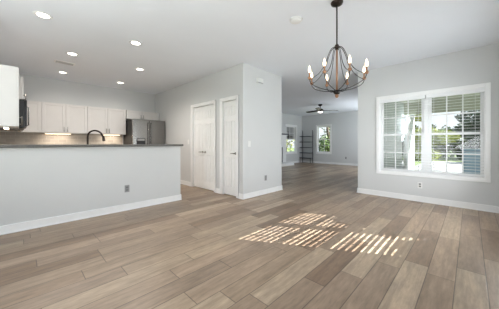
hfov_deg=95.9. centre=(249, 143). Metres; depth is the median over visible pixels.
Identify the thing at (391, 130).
wall
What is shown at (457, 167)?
driveway
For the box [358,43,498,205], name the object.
wall
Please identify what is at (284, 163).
fireplace
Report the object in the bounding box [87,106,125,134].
upper cabinet
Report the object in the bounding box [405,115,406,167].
porch post
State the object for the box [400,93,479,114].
ceiling
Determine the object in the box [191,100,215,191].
door
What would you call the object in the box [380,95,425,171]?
window blind
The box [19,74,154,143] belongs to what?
wall
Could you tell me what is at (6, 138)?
backsplash
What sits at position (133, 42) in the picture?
recessed light
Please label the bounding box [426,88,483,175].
window blind
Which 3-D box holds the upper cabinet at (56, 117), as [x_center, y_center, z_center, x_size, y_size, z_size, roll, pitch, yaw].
[-4.546,-0.598,5.542,0.364,0.705,0.860,0,0,44]
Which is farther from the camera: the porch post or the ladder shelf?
the ladder shelf
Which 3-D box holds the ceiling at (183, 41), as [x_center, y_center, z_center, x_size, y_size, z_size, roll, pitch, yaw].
[0.917,-1.634,5.907,7.900,0.100,13.520,0,0,44]
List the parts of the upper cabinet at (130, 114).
door, door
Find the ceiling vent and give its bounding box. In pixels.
[54,59,74,65]
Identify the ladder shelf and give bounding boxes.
[300,130,312,162]
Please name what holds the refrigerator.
on the floor
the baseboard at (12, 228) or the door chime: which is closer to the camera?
the baseboard at (12, 228)
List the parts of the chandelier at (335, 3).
arm, arm, arm, stem, arm, arm, arm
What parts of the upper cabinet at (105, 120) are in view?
door, door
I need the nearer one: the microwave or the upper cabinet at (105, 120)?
the microwave
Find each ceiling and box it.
[0,0,498,115]
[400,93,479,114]
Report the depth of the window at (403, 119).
8.10 m
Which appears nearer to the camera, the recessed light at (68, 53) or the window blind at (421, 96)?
the recessed light at (68, 53)
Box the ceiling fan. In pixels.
[307,104,337,112]
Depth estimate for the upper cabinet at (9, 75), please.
2.76 m
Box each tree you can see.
[319,127,329,151]
[414,114,460,160]
[452,110,479,158]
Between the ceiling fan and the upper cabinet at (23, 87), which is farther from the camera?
the ceiling fan
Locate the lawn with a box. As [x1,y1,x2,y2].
[287,148,461,165]
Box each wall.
[0,146,179,225]
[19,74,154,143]
[155,63,246,193]
[247,64,281,192]
[282,113,301,161]
[302,111,357,163]
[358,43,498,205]
[384,102,413,169]
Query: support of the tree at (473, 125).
on the lawn
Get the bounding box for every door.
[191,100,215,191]
[220,95,238,197]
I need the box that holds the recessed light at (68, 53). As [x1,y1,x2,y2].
[66,52,78,55]
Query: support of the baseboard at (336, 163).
attached to the wall at (344, 124)
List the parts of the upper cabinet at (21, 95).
door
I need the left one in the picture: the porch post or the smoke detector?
the smoke detector
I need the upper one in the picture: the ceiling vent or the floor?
the ceiling vent
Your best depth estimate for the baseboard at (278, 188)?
4.89 m
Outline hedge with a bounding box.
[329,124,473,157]
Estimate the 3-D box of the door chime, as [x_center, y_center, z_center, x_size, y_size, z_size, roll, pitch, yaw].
[0.222,-1.317,4.747,0.046,0.107,0.170,0,0,44]
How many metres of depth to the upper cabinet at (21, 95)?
3.22 m
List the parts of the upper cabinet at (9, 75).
door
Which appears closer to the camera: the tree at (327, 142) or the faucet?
the faucet
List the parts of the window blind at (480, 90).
rail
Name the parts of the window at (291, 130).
glass pane, sash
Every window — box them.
[285,124,296,153]
[316,124,331,153]
[376,82,490,182]
[402,114,409,166]
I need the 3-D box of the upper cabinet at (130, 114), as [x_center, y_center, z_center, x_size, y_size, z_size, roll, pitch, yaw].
[-3.274,-0.825,6.840,0.364,0.250,0.935,0,0,44]
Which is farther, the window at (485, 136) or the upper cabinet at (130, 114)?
the upper cabinet at (130, 114)
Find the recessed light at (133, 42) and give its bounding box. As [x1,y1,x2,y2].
[129,40,141,45]
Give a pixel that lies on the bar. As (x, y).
(69, 145)
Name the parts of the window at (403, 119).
glass pane, glass pane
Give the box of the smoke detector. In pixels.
[289,16,301,23]
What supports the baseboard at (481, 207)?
attached to the wall at (478, 65)
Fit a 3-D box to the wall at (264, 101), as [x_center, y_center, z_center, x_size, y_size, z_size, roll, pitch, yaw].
[-1.044,-0.242,6.296,3.933,2.684,1.150,0,0,44]
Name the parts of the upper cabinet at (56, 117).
door, door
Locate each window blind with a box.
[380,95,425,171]
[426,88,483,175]
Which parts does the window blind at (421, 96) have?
rail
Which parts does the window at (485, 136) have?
sash, sash, sash, sash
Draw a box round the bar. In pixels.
[0,144,182,147]
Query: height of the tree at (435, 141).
4.887 m
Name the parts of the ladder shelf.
wall post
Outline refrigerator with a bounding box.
[123,119,164,143]
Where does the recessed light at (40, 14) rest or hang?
in the ceiling at (183, 41)
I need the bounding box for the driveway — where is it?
[414,161,461,172]
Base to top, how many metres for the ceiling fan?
0.347 m
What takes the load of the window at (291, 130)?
in the wall at (290, 119)
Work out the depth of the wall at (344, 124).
11.68 m
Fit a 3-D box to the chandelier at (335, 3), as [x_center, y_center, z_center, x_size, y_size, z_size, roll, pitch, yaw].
[0.983,-1.047,2.531,0.614,1.074,0.614,0,0,22]
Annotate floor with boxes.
[0,162,498,308]
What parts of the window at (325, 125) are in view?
sash, sash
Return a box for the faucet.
[87,130,105,143]
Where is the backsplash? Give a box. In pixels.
[0,132,121,144]
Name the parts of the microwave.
door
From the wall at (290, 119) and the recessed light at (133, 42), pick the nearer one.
the recessed light at (133, 42)
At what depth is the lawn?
19.73 m
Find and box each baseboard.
[0,194,181,234]
[180,180,282,199]
[291,160,357,165]
[357,188,498,212]
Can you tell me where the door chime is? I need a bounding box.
[257,78,262,83]
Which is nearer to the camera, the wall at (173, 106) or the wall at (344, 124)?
the wall at (173, 106)
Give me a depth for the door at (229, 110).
4.75 m
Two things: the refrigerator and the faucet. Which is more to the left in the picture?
the faucet
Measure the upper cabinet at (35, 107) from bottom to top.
0.705 m
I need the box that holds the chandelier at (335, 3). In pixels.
[308,0,368,97]
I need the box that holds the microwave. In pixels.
[0,99,28,130]
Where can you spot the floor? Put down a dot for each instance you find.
(315, 242)
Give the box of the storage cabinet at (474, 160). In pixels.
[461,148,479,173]
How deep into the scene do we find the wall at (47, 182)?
3.24 m
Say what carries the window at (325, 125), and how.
in the wall at (344, 124)
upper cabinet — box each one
[0,64,22,127]
[0,87,23,131]
[19,77,25,99]
[19,100,41,132]
[42,102,86,133]
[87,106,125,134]
[126,110,158,120]
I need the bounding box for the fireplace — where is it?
[282,133,293,166]
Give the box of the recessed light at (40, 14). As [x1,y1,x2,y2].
[33,11,52,18]

